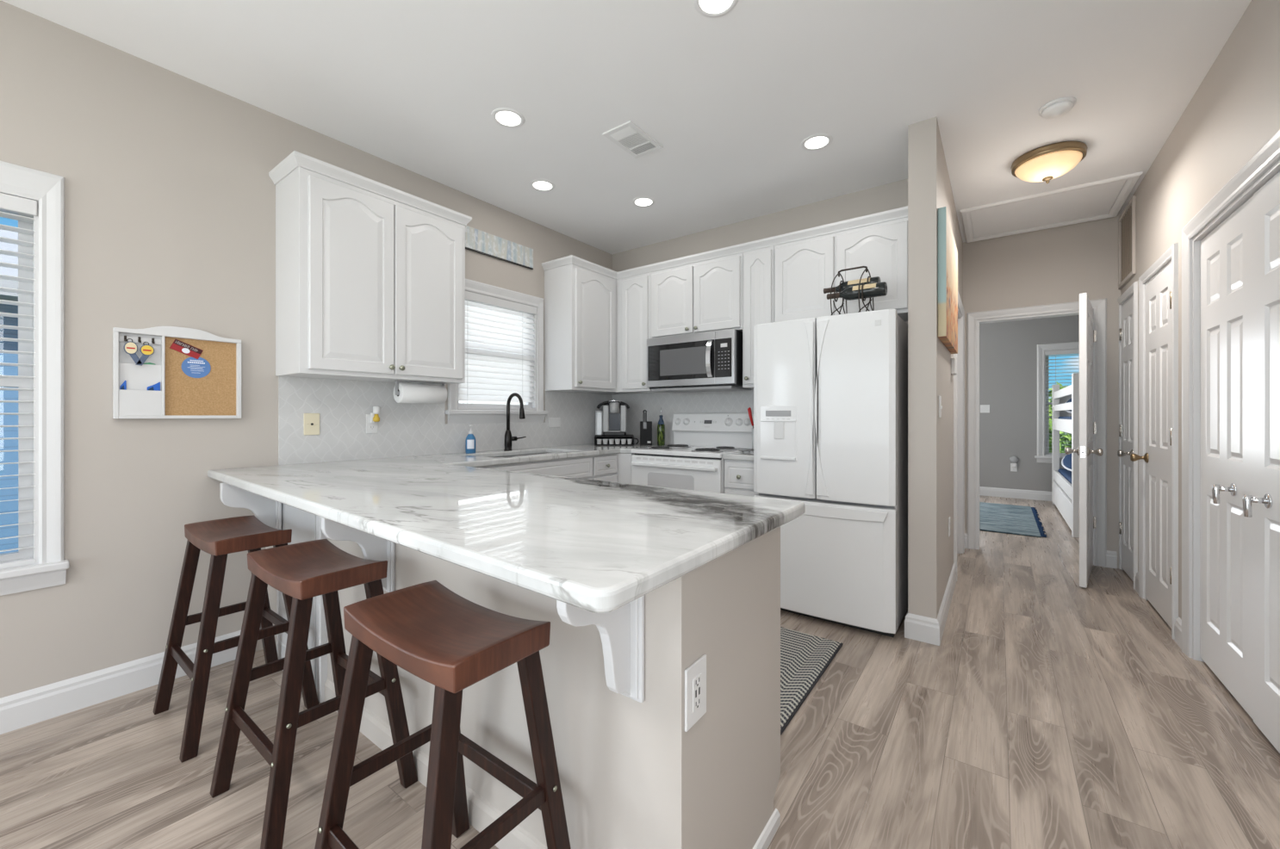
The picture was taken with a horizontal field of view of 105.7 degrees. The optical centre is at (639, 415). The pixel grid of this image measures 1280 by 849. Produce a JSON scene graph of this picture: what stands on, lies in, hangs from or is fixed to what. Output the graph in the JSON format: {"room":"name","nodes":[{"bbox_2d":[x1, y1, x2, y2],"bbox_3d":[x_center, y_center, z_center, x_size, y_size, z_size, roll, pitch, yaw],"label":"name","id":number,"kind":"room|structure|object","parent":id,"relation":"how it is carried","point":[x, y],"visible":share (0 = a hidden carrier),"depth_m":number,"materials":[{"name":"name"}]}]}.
{"room":"kitchen","nodes":[
{"label":"kitchen","id":0,"kind":"room"},
{"bbox_2d":[0,0,611,698],"bbox_3d":[-2.424,-0.183,1.868,0.120,2.740,7.320,0,0,36],"label":"wall","id":1,"kind":"structure","parent":0,"point":[170,191],"depth_m":2.12,"materials":[{"name":"beige paint"}]},
{"bbox_2d":[0,161,69,596],"bbox_3d":[-2.628,-0.141,1.556,0.165,1.625,1.025,0,0,36],"label":"window","id":2,"kind":"structure","parent":1,"relation":"in","point":[50,567],"depth_m":1.89,"materials":[{"name":"grey paint"}]},
{"bbox_2d":[0,192,37,569],"bbox_3d":[-2.613,-0.129,1.545,0.062,1.403,0.867,0,0,36],"label":"window blind","id":3,"kind":"object","parent":2,"relation":"attached to","point":[11,207],"visible":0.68,"depth_m":1.85,"materials":[{"name":"grey paint"}]},
{"bbox_2d":[0,630,241,734],"bbox_3d":[-3.232,1.122,0.662,0.016,0.130,4.380,0,0,36],"label":"baseboard","id":4,"kind":"structure","parent":1,"relation":"attached to","point":[24,709],"depth_m":1.98,"materials":[{"name":"grey paint"}]},
{"bbox_2d":[112,326,241,418],"bbox_3d":[-2.080,-0.193,2.202,0.034,0.413,0.424,0,0,36],"label":"memo board","id":5,"kind":"object","parent":1,"relation":"attached to","point":[217,394],"visible":1,"depth_m":2.18,"materials":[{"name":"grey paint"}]},
{"bbox_2d":[124,338,141,364],"bbox_3d":[-2.160,-0.273,2.068,0.007,0.108,0.057,0,0,36],"label":"key fob","id":6,"kind":"object","parent":5,"relation":"hanging from","point":[131,348],"visible":1,"depth_m":2.06,"materials":[{"name":"beige plastic"}]},
{"bbox_2d":[124,341,136,354],"bbox_3d":[-2.162,-0.287,2.060,0.001,0.048,0.036,0,0,36],"label":"print","id":7,"kind":"object","parent":6,"relation":"attached to","point":[130,347],"depth_m":2.06,"materials":[{"name":"beige plastic"}]},
{"bbox_2d":[135,341,154,366],"bbox_3d":[-2.139,-0.267,2.096,0.007,0.104,0.058,0,0,36],"label":"key fob","id":8,"kind":"object","parent":5,"relation":"hanging from","point":[146,350],"visible":1,"depth_m":2.10,"materials":[{"name":"yellow plastic"}]},
{"bbox_2d":[141,345,153,354],"bbox_3d":[-2.133,-0.283,2.099,0.001,0.041,0.038,0,0,36],"label":"print","id":9,"kind":"object","parent":8,"relation":"attached to","point":[146,350],"depth_m":2.10,"materials":[{"name":"yellow plastic"}]},
{"bbox_2d":[147,381,160,391],"bbox_3d":[-2.132,-0.116,2.127,0.005,0.066,0.042,0,0,36],"label":"paper","id":10,"kind":"object","parent":5,"relation":"in","point":[156,387],"visible":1,"depth_m":2.13,"materials":[{"name":"blue paper"}]},
{"bbox_2d":[169,339,203,359],"bbox_3d":[-2.073,-0.303,2.218,0.004,0.086,0.114,0,0,36],"label":"card","id":11,"kind":"object","parent":5,"relation":"attached to","point":[177,345],"visible":1,"depth_m":2.22,"materials":[{"name":"red paper"}]},
{"bbox_2d":[181,357,211,378],"bbox_3d":[-2.054,-0.223,2.245,0.002,0.100,0.102,0,0,36],"label":"card","id":12,"kind":"object","parent":5,"relation":"attached to","point":[194,368],"visible":1,"depth_m":2.24,"materials":[{"name":"blue paper"}]},
{"bbox_2d":[303,413,319,434],"bbox_3d":[-1.775,0.047,2.623,0.010,0.118,0.076,0,0,36],"label":"wall jack","id":13,"kind":"object","parent":1,"relation":"attached to","point":[311,421],"visible":1,"depth_m":2.62,"materials":[{"name":"beige plastic"}]},
{"bbox_2d":[268,150,472,385],"bbox_3d":[-1.468,-0.723,2.754,0.364,1.040,0.953,0,0,36],"label":"upper cabinet","id":14,"kind":"object","parent":1,"relation":"attached to","point":[370,274],"visible":1,"depth_m":2.53,"materials":[{"name":"white paint"}]},
{"bbox_2d":[392,380,447,403],"bbox_3d":[-1.321,-0.138,2.923,0.116,0.129,0.300,0,0,36],"label":"paper towel roll","id":15,"kind":"object","parent":14,"relation":"hanging from","point":[403,393],"visible":1,"depth_m":2.87,"materials":[{"name":"white paper"}]},
{"bbox_2d":[366,414,377,433],"bbox_3d":[-1.589,0.049,2.875,0.008,0.114,0.066,0,0,36],"label":"wall outlet","id":16,"kind":"object","parent":1,"relation":"attached to","point":[370,427],"visible":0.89,"depth_m":2.87,"materials":[{"name":"white plastic"}]},
{"bbox_2d":[370,406,379,422],"bbox_3d":[-1.563,-0.005,2.866,0.045,0.099,0.045,0,0,36],"label":"air freshener","id":17,"kind":"object","parent":16,"relation":"attached to","point":[375,418],"visible":1,"depth_m":2.85,"materials":[{"name":"white plastic"}]},
{"bbox_2d":[278,376,612,465],"bbox_3d":[-1.069,0.012,3.593,0.008,0.490,2.695,0,0,36],"label":"backsplash","id":18,"kind":"structure","parent":1,"relation":"attached to","point":[343,406],"depth_m":2.94,"materials":[{"name":"grey tile"}]},
{"bbox_2d":[445,279,547,423],"bbox_3d":[-1.080,-0.451,3.648,0.165,1.015,0.890,0,0,36],"label":"window","id":19,"kind":"structure","parent":1,"relation":"in","point":[455,415],"depth_m":3.69,"materials":[{"name":"grey paint"}]},
{"bbox_2d":[457,291,536,410],"bbox_3d":[-1.065,-0.456,3.637,0.062,0.828,0.712,0,0,36],"label":"window blind","id":20,"kind":"object","parent":19,"relation":"attached to","point":[472,390],"visible":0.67,"depth_m":3.63,"materials":[{"name":"grey paint"}]},
{"bbox_2d":[465,225,533,269],"bbox_3d":[-1.065,-1.245,3.587,0.018,0.160,0.700,0,0,36],"label":"wall sign","id":21,"kind":"object","parent":1,"relation":"attached to","point":[478,241],"visible":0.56,"depth_m":3.59,"materials":[{"name":"multicoloured wood"}]},
{"bbox_2d":[548,417,560,427],"bbox_3d":[-0.713,0.059,4.061,0.006,0.080,0.128,0,0,36],"label":"wall switch","id":22,"kind":"object","parent":1,"relation":"attached to","point":[553,422],"visible":1,"depth_m":4.06,"materials":[{"name":"white plastic"}]},
{"bbox_2d":[544,263,616,393],"bbox_3d":[-0.475,-0.703,4.095,0.364,1.000,0.551,0,0,36],"label":"upper cabinet","id":23,"kind":"object","parent":1,"relation":"attached to","point":[580,303],"visible":1,"depth_m":3.92,"materials":[{"name":"white paint"}]},
{"bbox_2d":[541,205,907,279],"bbox_3d":[0.508,-1.216,3.538,2.608,0.054,0.884,0,0,36],"label":"crown molding","id":24,"kind":"structure","parent":23,"relation":"attached to","point":[899,213],"depth_m":3.52,"materials":[{"name":"white paint"}]},
{"bbox_2d":[0,0,1251,254],"bbox_3d":[1.217,-1.628,2.334,5.420,0.150,12.640,0,0,36],"label":"ceiling","id":25,"kind":"structure","parent":0,"point":[730,100],"depth_m":2.27,"materials":[{"name":"white paint"}]},
{"bbox_2d":[490,107,525,128],"bbox_3d":[-0.687,-1.550,2.530,0.170,0.004,0.170,0,0,36],"label":"recessed light","id":26,"kind":"object","parent":25,"relation":"in","point":[506,117],"visible":1,"depth_m":2.52,"materials":[{"name":"white"}]},
{"bbox_2d":[529,179,555,191],"bbox_3d":[-0.657,-1.550,3.270,0.170,0.004,0.170,0,0,36],"label":"recessed light","id":27,"kind":"object","parent":25,"relation":"in","point":[537,184],"visible":1,"depth_m":3.27,"materials":[{"name":"white"}]},
{"bbox_2d":[602,120,663,158],"bbox_3d":[-0.037,-1.547,2.733,0.196,0.010,0.310,0,0,36],"label":"ceiling vent","id":28,"kind":"object","parent":25,"relation":"in","point":[628,136],"visible":1,"depth_m":2.72,"materials":[{"name":"white metal"}]},
{"bbox_2d":[632,196,655,206],"bbox_3d":[0.026,-1.550,3.521,0.170,0.004,0.170,0,0,36],"label":"recessed light","id":29,"kind":"object","parent":25,"relation":"in","point":[642,201],"visible":1,"depth_m":3.52,"materials":[{"name":"white"}]},
{"bbox_2d":[693,0,738,17],"bbox_3d":[0.284,-1.550,1.806,0.170,0.004,0.170,0,0,36],"label":"recessed light","id":30,"kind":"object","parent":25,"relation":"in","point":[706,8],"visible":1,"depth_m":1.84,"materials":[{"name":"white"}]},
{"bbox_2d":[801,133,832,150],"bbox_3d":[1.003,-1.550,2.754,0.170,0.004,0.170,0,0,36],"label":"recessed light","id":31,"kind":"object","parent":25,"relation":"in","point":[818,141],"visible":1,"depth_m":2.74,"materials":[{"name":"white"}]},
{"bbox_2d":[1010,141,1087,183],"bbox_3d":[2.443,-1.471,2.907,0.352,0.162,0.352,0,0,36],"label":"ceiling light","id":32,"kind":"object","parent":25,"relation":"attached to","point":[1046,163],"visible":1,"depth_m":2.82,"materials":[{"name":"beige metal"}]},
{"bbox_2d":[960,171,1143,242],"bbox_3d":[3.050,-1.543,3.702,0.970,0.020,0.820,0,0,36],"label":"attic hatch","id":33,"kind":"object","parent":25,"relation":"attached to","point":[1090,201],"visible":1,"depth_m":3.64,"materials":[{"name":"white"}]},
{"bbox_2d":[1038,96,1076,118],"bbox_3d":[2.092,-1.529,2.433,0.144,0.046,0.144,0,0,36],"label":"smoke detector","id":34,"kind":"object","parent":25,"relation":"attached to","point":[1058,108],"visible":1,"depth_m":2.40,"materials":[{"name":"white plastic"}]},
{"bbox_2d":[0,495,1279,848],"bbox_3d":[1.253,1.237,2.382,5.420,0.100,12.520,0,0,36],"label":"floor","id":35,"kind":"structure","parent":0,"point":[1049,711],"depth_m":1.72,"materials":[{"name":"grey wood"}]},
{"bbox_2d":[152,515,318,763],"bbox_3d":[-1.632,0.817,1.964,0.477,0.739,0.417,0,0,36],"label":"bar stool","id":36,"kind":"object","parent":35,"relation":"on","point":[218,538],"visible":0.85,"depth_m":1.91,"materials":[{"name":"brown wood"}]},
{"bbox_2d":[210,539,417,848],"bbox_3d":[-1.035,0.817,1.547,0.477,0.739,0.417,0,0,36],"label":"bar stool","id":37,"kind":"object","parent":35,"relation":"on","point":[304,571],"visible":0.97,"depth_m":1.51,"materials":[{"name":"brown wood"}]},
{"bbox_2d":[314,580,571,848],"bbox_3d":[-0.447,0.817,1.102,0.477,0.739,0.417,0,0,36],"label":"bar stool","id":38,"kind":"object","parent":35,"relation":"on","point":[452,643],"visible":1,"depth_m":1.07,"materials":[{"name":"brown wood"}]},
{"bbox_2d":[265,503,780,848],"bbox_3d":[-0.739,0.741,1.951,2.489,0.893,0.624,0,0,36],"label":"base cabinet","id":39,"kind":"object","parent":35,"relation":"on","point":[631,776],"visible":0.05,"depth_m":1.19,"materials":[{"name":"beige paint"}]},
{"bbox_2d":[219,483,281,529],"bbox_3d":[-1.757,0.457,2.190,0.080,0.325,0.212,0,0,36],"label":"corbel","id":40,"kind":"object","parent":39,"relation":"attached to","point":[268,511],"visible":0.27,"depth_m":2.19,"materials":[{"name":"grey paint"}]},
{"bbox_2d":[321,517,395,592],"bbox_3d":[-0.944,0.457,1.624,0.080,0.325,0.212,0,0,36],"label":"corbel","id":41,"kind":"object","parent":39,"relation":"attached to","point":[374,548],"visible":0.53,"depth_m":1.64,"materials":[{"name":"grey paint"}]},
{"bbox_2d":[207,434,805,613],"bbox_3d":[-0.164,0.234,2.686,2.541,0.120,3.058,0,0,36],"label":"countertop","id":42,"kind":"structure","parent":39,"relation":"on","point":[594,546],"depth_m":1.26,"materials":[{"name":"white stone"}]},
{"bbox_2d":[465,424,475,453],"bbox_3d":[-1.162,0.161,3.329,0.069,0.193,0.068,0,0,36],"label":"soap bottle","id":43,"kind":"object","parent":42,"relation":"on","point":[470,439],"visible":0.99,"depth_m":3.30,"materials":[{"name":"blue plastic"}]},
{"bbox_2d":[503,392,526,450],"bbox_3d":[-0.880,0.046,3.573,0.193,0.422,0.175,0,0,36],"label":"faucet","id":44,"kind":"object","parent":42,"relation":"on","point":[508,438],"visible":0.99,"depth_m":3.54,"materials":[{"name":"black metal"}]},
{"bbox_2d":[594,442,633,446],"bbox_3d":[-0.225,0.252,4.278,0.340,0.010,0.300,0,0,-2],"label":"tray","id":45,"kind":"object","parent":42,"relation":"on","point":[595,444],"depth_m":4.13,"materials":[{"name":"black plastic"}]},
{"bbox_2d":[594,434,633,437],"bbox_3d":[-0.225,0.179,4.278,0.340,0.010,0.300,0,0,-2],"label":"shelf","id":46,"kind":"object","parent":42,"relation":"attached to","point":[596,436],"depth_m":4.13,"materials":[{"name":"black plastic"}]},
{"bbox_2d":[595,400,629,435],"bbox_3d":[-0.242,0.021,4.290,0.302,0.306,0.234,0,0,-3],"label":"coffee maker","id":47,"kind":"object","parent":46,"relation":"on","point":[612,421],"visible":1,"depth_m":4.22,"materials":[{"name":"silver plastic"}]},
{"bbox_2d":[640,421,652,445],"bbox_3d":[0.053,0.154,4.240,0.104,0.205,0.098,0,0,1],"label":"knife block","id":48,"kind":"object","parent":42,"relation":"on","point":[645,435],"visible":0.95,"depth_m":4.19,"materials":[{"name":"black plastic"}]},
{"bbox_2d":[642,410,646,429],"bbox_3d":[0.042,0.036,4.187,0.036,0.171,0.016,0,0,0],"label":"knife","id":49,"kind":"object","parent":48,"relation":"in","point":[644,422],"visible":1,"depth_m":4.18,"materials":[{"name":"black plastic"}]},
{"bbox_2d":[657,407,664,445],"bbox_3d":[0.181,0.094,4.170,0.066,0.326,0.066,0,0,36],"label":"oil bottle","id":50,"kind":"object","parent":42,"relation":"on","point":[661,426],"visible":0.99,"depth_m":4.15,"materials":[{"name":"green glass"}]},
{"bbox_2d":[556,595,644,702],"bbox_3d":[-0.084,0.457,0.987,0.080,0.325,0.212,0,0,36],"label":"corbel","id":51,"kind":"object","parent":39,"relation":"attached to","point":[621,630],"visible":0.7,"depth_m":1.02,"materials":[{"name":"grey paint"}]},
{"bbox_2d":[684,654,706,732],"bbox_3d":[0.120,0.590,1.035,0.008,0.128,0.086,0,0,36],"label":"wall outlet","id":52,"kind":"object","parent":39,"relation":"attached to","point":[695,674],"visible":1,"depth_m":1.02,"materials":[{"name":"white plastic"}]},
{"bbox_2d":[692,673,702,712],"bbox_3d":[0.122,0.590,1.033,0.003,0.068,0.036,0,0,36],"label":"socket","id":53,"kind":"object","parent":52,"relation":"attached to","point":[697,678],"depth_m":1.03,"materials":[{"name":"white plastic"}]},
{"bbox_2d":[478,453,592,479],"bbox_3d":[-0.921,0.741,3.240,0.624,0.892,1.194,0,0,36],"label":"base cabinet","id":54,"kind":"object","parent":35,"relation":"on","point":[580,468],"visible":0.05,"depth_m":3.27,"materials":[{"name":"white paint"}]},
{"bbox_2d":[591,453,633,484],"bbox_3d":[-0.433,0.741,3.818,0.722,0.892,0.312,0,0,36],"label":"base cabinet","id":55,"kind":"object","parent":35,"relation":"on","point":[613,468],"visible":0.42,"depth_m":3.72,"materials":[{"name":"white paint"}]},
{"bbox_2d":[630,413,753,493],"bbox_3d":[0.421,0.584,3.721,0.760,1.207,0.692,0,0,36],"label":"electric range","id":56,"kind":"object","parent":35,"relation":"on","point":[694,462],"visible":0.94,"depth_m":3.62,"materials":[{"name":"white metal"}]},
{"bbox_2d":[630,446,751,458],"bbox_3d":[0.429,0.271,3.732,0.760,0.032,0.660,0,0,36],"label":"cooktop","id":57,"kind":"object","parent":56,"relation":"in","point":[655,451],"depth_m":3.55,"materials":[{"name":"white ceramic"}]},
{"bbox_2d":[724,459,758,497],"bbox_3d":[0.846,0.741,3.423,0.264,0.892,0.670,0,0,36],"label":"base cabinet","id":58,"kind":"object","parent":35,"relation":"on","point":[738,475],"visible":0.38,"depth_m":3.19,"materials":[{"name":"white paint"}]},
{"bbox_2d":[722,450,753,460],"bbox_3d":[0.851,0.276,3.432,0.271,0.037,0.650,0,0,36],"label":"countertop","id":59,"kind":"structure","parent":58,"relation":"on","point":[746,456],"depth_m":3.21,"materials":[{"name":"white stone"}]},
{"bbox_2d":[780,627,842,735],"bbox_3d":[0.263,1.181,2.539,1.302,0.010,0.885,0,0,36],"label":"kitchen rug","id":60,"kind":"object","parent":35,"relation":"on","point":[804,658],"visible":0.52,"depth_m":2.29,"materials":[{"name":"grey fabric"}]},
{"bbox_2d":[753,309,907,637],"bbox_3d":[1.225,0.311,3.041,0.782,1.752,0.774,0,0,36],"label":"refrigerator","id":61,"kind":"object","parent":35,"relation":"on","point":[830,393],"visible":0.94,"depth_m":2.69,"materials":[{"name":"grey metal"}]},
{"bbox_2d":[830,266,874,315],"bbox_3d":[1.241,-0.702,2.820,0.226,0.304,0.275,0,0,36],"label":"wine rack","id":62,"kind":"object","parent":61,"relation":"on","point":[860,267],"visible":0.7,"depth_m":2.78,"materials":[{"name":"brown metal"}]},
{"bbox_2d":[823,276,880,293],"bbox_3d":[1.250,-0.761,2.875,0.311,0.075,0.075,0,0,36],"label":"wine bottle","id":63,"kind":"object","parent":62,"relation":"in","point":[844,285],"visible":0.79,"depth_m":2.84,"materials":[{"name":"black glass"}]},
{"bbox_2d":[826,281,887,300],"bbox_3d":[1.216,-0.691,2.733,0.311,0.075,0.075,0,0,36],"label":"wine bottle","id":64,"kind":"object","parent":62,"relation":"in","point":[877,289],"visible":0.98,"depth_m":2.68,"materials":[{"name":"black glass"}]},
{"bbox_2d":[979,502,1047,537],"bbox_3d":[3.951,1.180,5.859,1.382,0.014,1.920,0,0,36],"label":"bedroom rug","id":65,"kind":"object","parent":35,"relation":"on","point":[1021,520],"visible":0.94,"depth_m":5.46,"materials":[{"name":"blue fabric"}]},
{"bbox_2d":[1051,372,1079,538],"bbox_3d":[5.308,0.387,5.340,1.020,1.600,2.300,0,0,36],"label":"bunk bed","id":66,"kind":"object","parent":35,"relation":"on","point":[1069,509],"visible":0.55,"depth_m":5.32,"materials":[{"name":"white paint"}]},
{"bbox_2d":[1057,468,1071,484],"bbox_3d":[5.296,0.772,5.349,0.890,0.140,2.060,0,0,36],"label":"mattress","id":67,"kind":"object","parent":66,"relation":"on","point":[1066,474],"visible":0.09,"depth_m":5.90,"materials":[{"name":"blue fabric"}]},
{"bbox_2d":[1061,453,1071,471],"bbox_3d":[5.452,0.532,5.855,0.544,0.320,0.644,0,0,36],"label":"pillow","id":68,"kind":"object","parent":67,"relation":"on","point":[1066,461],"visible":0.13,"depth_m":5.96,"materials":[{"name":"blue fabric"}]},
{"bbox_2d":[611,179,907,454],"bbox_3d":[0.815,-0.183,3.950,2.610,2.740,0.120,0,0,36],"label":"wall","id":69,"kind":"structure","parent":0,"point":[892,195],"depth_m":3.72,"materials":[{"name":"beige paint"}]},
{"bbox_2d":[593,272,664,394],"bbox_3d":[-0.112,-0.703,4.327,0.672,1.000,0.352,0,0,36],"label":"upper cabinet","id":70,"kind":"object","parent":69,"relation":"attached to","point":[633,293],"visible":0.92,"depth_m":4.12,"materials":[{"name":"white paint"}]},
{"bbox_2d":[612,388,753,444],"bbox_3d":[0.454,0.012,4.137,1.792,0.490,0.008,0,0,36],"label":"backsplash","id":71,"kind":"structure","parent":69,"relation":"attached to","point":[722,401],"depth_m":4.26,"materials":[{"name":"grey tile"}]},
{"bbox_2d":[650,252,742,338],"bbox_3d":[0.490,-0.915,3.881,0.823,0.575,0.352,0,0,36],"label":"upper cabinet","id":72,"kind":"object","parent":69,"relation":"attached to","point":[706,295],"visible":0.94,"depth_m":3.73,"materials":[{"name":"white paint"}]},
{"bbox_2d":[646,329,751,392],"bbox_3d":[0.470,-0.408,3.844,0.773,0.425,0.433,0,0,36],"label":"microwave","id":73,"kind":"object","parent":72,"relation":"attached to","point":[709,361],"visible":0.98,"depth_m":3.66,"materials":[{"name":"silver metal"}]},
{"bbox_2d":[742,245,774,388],"bbox_3d":[0.918,-0.703,3.565,0.236,1.000,0.352,0,0,36],"label":"upper cabinet","id":74,"kind":"object","parent":69,"relation":"attached to","point":[758,265],"visible":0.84,"depth_m":3.47,"materials":[{"name":"white paint"}]},
{"bbox_2d":[774,217,907,322],"bbox_3d":[1.373,-0.910,3.247,0.871,0.585,0.322,0,0,36],"label":"upper cabinet","id":75,"kind":"object","parent":69,"relation":"attached to","point":[803,268],"visible":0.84,"depth_m":3.12,"materials":[{"name":"white paint"}]},
{"bbox_2d":[907,117,963,619],"bbox_3d":[2.169,-0.183,3.477,0.130,2.740,2.290,0,0,36],"label":"wall partition","id":76,"kind":"structure","parent":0,"point":[930,437],"depth_m":2.57,"materials":[{"name":"beige paint"}]},
{"bbox_2d":[904,533,967,646],"bbox_3d":[2.171,1.122,3.465,0.163,0.130,2.307,0,0,37],"label":"baseboard","id":77,"kind":"structure","parent":76,"relation":"attached to","point":[922,629],"depth_m":2.57,"materials":[{"name":"grey paint"}]},
{"bbox_2d":[937,206,957,354],"bbox_3d":[1.843,-0.750,2.894,0.040,0.675,0.895,0,0,36],"label":"canvas painting","id":78,"kind":"object","parent":76,"relation":"attached to","point":[947,250],"visible":1,"depth_m":2.56,"materials":[{"name":"brown fabric"}]},
{"bbox_2d":[950,357,956,375],"bbox_3d":[2.138,-0.333,3.301,0.028,0.110,0.120,0,0,36],"label":"thermostat","id":79,"kind":"object","parent":76,"relation":"attached to","point":[953,361],"visible":1,"depth_m":3.25,"materials":[{"name":"white plastic"}]},
{"bbox_2d":[953,291,964,581],"bbox_3d":[2.487,0.132,3.882,0.141,2.110,0.940,0,0,36],"label":"trim","id":80,"kind":"structure","parent":76,"relation":"attached to","point":[959,380],"depth_m":4.17,"materials":[{"name":"grey paint"}]},
{"bbox_2d":[979,315,1079,492],"bbox_3d":[5.431,-0.183,7.003,4.000,2.740,0.120,0,0,36],"label":"wall","id":81,"kind":"structure","parent":0,"point":[1008,350],"depth_m":6.98,"materials":[{"name":"grey paint"}]},
{"bbox_2d":[979,486,1071,501],"bbox_3d":[4.372,1.122,5.572,4.000,0.130,3.440,0,0,36],"label":"baseboard","id":82,"kind":"structure","parent":81,"relation":"attached to","point":[994,492],"depth_m":6.94,"materials":[{"name":"grey paint"}]},
{"bbox_2d":[1034,341,1079,463],"bbox_3d":[6.006,-0.168,6.549,1.055,1.660,0.165,0,0,36],"label":"window","id":83,"kind":"structure","parent":81,"relation":"in","point":[1042,395],"depth_m":6.78,"materials":[{"name":"grey paint"}]},
{"bbox_2d":[1044,349,1079,456],"bbox_3d":[5.995,-0.166,6.535,0.827,1.458,0.062,0,0,36],"label":"window blind","id":84,"kind":"object","parent":83,"relation":"attached to","point":[1066,352],"visible":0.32,"depth_m":6.67,"materials":[{"name":"grey paint"}]},
{"bbox_2d":[963,215,1120,568],"bbox_3d":[3.307,-0.183,4.133,4.000,2.740,0.120,0,0,36],"label":"wall","id":85,"kind":"structure","parent":0,"point":[1054,265],"depth_m":3.97,"materials":[{"name":"beige paint"}]},
{"bbox_2d":[966,298,1106,567],"bbox_3d":[3.328,0.135,4.120,0.910,2.105,0.165,0,0,36],"label":"trim","id":86,"kind":"structure","parent":85,"relation":"attached to","point":[973,320],"depth_m":4.04,"materials":[{"name":"grey paint"}]},
{"bbox_2d":[1064,292,1103,588],"bbox_3d":[3.317,0.169,3.554,0.765,2.012,0.196,0,0,-38],"label":"door","id":87,"kind":"structure","parent":85,"relation":"in","point":[1087,336],"depth_m":3.33,"materials":[{"name":"white paint"}]},
{"bbox_2d":[1106,550,1117,568],"bbox_3d":[3.673,1.122,3.778,0.060,0.130,0.016,0,0,36],"label":"baseboard","id":88,"kind":"structure","parent":85,"relation":"attached to","point":[1111,558],"depth_m":3.77,"materials":[{"name":"grey paint"}]},
{"bbox_2d":[1120,0,1279,619],"bbox_3d":[1.144,-0.183,0.167,0.120,2.740,8.830,0,0,36],"label":"wall","id":89,"kind":"structure","parent":0,"point":[1234,111],"depth_m":2.16,"materials":[{"name":"beige paint"}]},
{"bbox_2d":[1117,297,1133,581],"bbox_3d":[3.551,0.167,3.563,0.113,2.005,0.477,0,0,36],"label":"door","id":90,"kind":"structure","parent":89,"relation":"in","point":[1126,332],"depth_m":3.54,"materials":[{"name":"white paint"}]},
{"bbox_2d":[1118,195,1136,289],"bbox_3d":[3.560,-1.248,3.549,0.017,0.540,0.510,0,0,36],"label":"air vent","id":91,"kind":"object","parent":89,"relation":"in","point":[1127,221],"visible":1,"depth_m":3.51,"materials":[{"name":"beige paint"}]},
{"bbox_2d":[1117,281,1137,590],"bbox_3d":[3.606,0.137,3.512,0.141,2.100,0.615,0,0,36],"label":"trim","id":92,"kind":"structure","parent":89,"relation":"attached to","point":[1132,291],"depth_m":3.31,"materials":[{"name":"grey paint"}]},
{"bbox_2d":[1130,263,1171,628],"bbox_3d":[3.042,0.167,2.875,0.113,2.005,0.642,0,0,36],"label":"door","id":93,"kind":"structure","parent":89,"relation":"in","point":[1157,457],"depth_m":2.87,"materials":[{"name":"white paint"}]},
{"bbox_2d":[1138,242,1178,639],"bbox_3d":[3.107,0.137,2.838,0.141,2.100,0.780,0,0,36],"label":"trim","id":94,"kind":"structure","parent":89,"relation":"attached to","point":[1171,256],"depth_m":2.60,"materials":[{"name":"grey paint"}]},
{"bbox_2d":[1135,571,1181,649],"bbox_3d":[0.923,1.122,-0.017,0.016,0.130,8.230,0,0,36],"label":"baseboard","id":95,"kind":"structure","parent":89,"relation":"attached to","point":[1177,626],"depth_m":2.52,"materials":[{"name":"grey paint"}]},
{"bbox_2d":[1199,195,1253,720],"bbox_3d":[2.518,0.162,2.110,0.096,2.015,0.626,0,0,36],"label":"door","id":96,"kind":"structure","parent":89,"relation":"in","point":[1226,252],"depth_m":2.06,"materials":[{"name":"white paint"}]},
{"bbox_2d":[1181,129,1279,662],"bbox_3d":[2.364,0.119,1.834,0.141,2.135,1.430,0,0,36],"label":"trim","id":97,"kind":"structure","parent":89,"relation":"attached to","point":[1264,164],"depth_m":2.35,"materials":[{"name":"grey paint"}]},
{"bbox_2d":[1242,171,1279,753],"bbox_3d":[2.140,0.162,1.606,0.096,2.015,0.626,0,0,36],"label":"door","id":98,"kind":"structure","parent":89,"relation":"in","point":[1265,500],"depth_m":1.76,"materials":[{"name":"white paint"}]},
{"label":"outside","id":99,"kind":"structure","parent":0,"visible":0},
{"bbox_3d":[6.511,1.737,13.842,80.000,0.100,90.000,0,0,37],"label":"ground","id":100,"kind":"structure","parent":99,"visible":0},
{"bbox_2d":[0,229,18,553],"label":"window","id":101,"kind":"structure","parent":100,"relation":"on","point":[6,444],"depth_m":3.90,"materials":[{"name":"blue"}]},
{"bbox_2d":[458,304,525,404],"bbox_3d":[-3.982,-1.513,11.095,5.200,6.400,8.300,0,0,36],"label":"house","id":102,"kind":"structure","parent":100,"relation":"on","point":[459,401],"depth_m":9.04,"materials":[{"name":"white"}]},
{"bbox_2d":[1048,381,1071,453],"bbox_3d":[10.038,0.448,11.250,3.196,2.515,3.267,0,0,36],"label":"tree","id":103,"kind":"object","parent":100,"relation":"on","point":[1063,440],"visible":0.05,"depth_m":10.79,"materials":[{"name":"green plant"}]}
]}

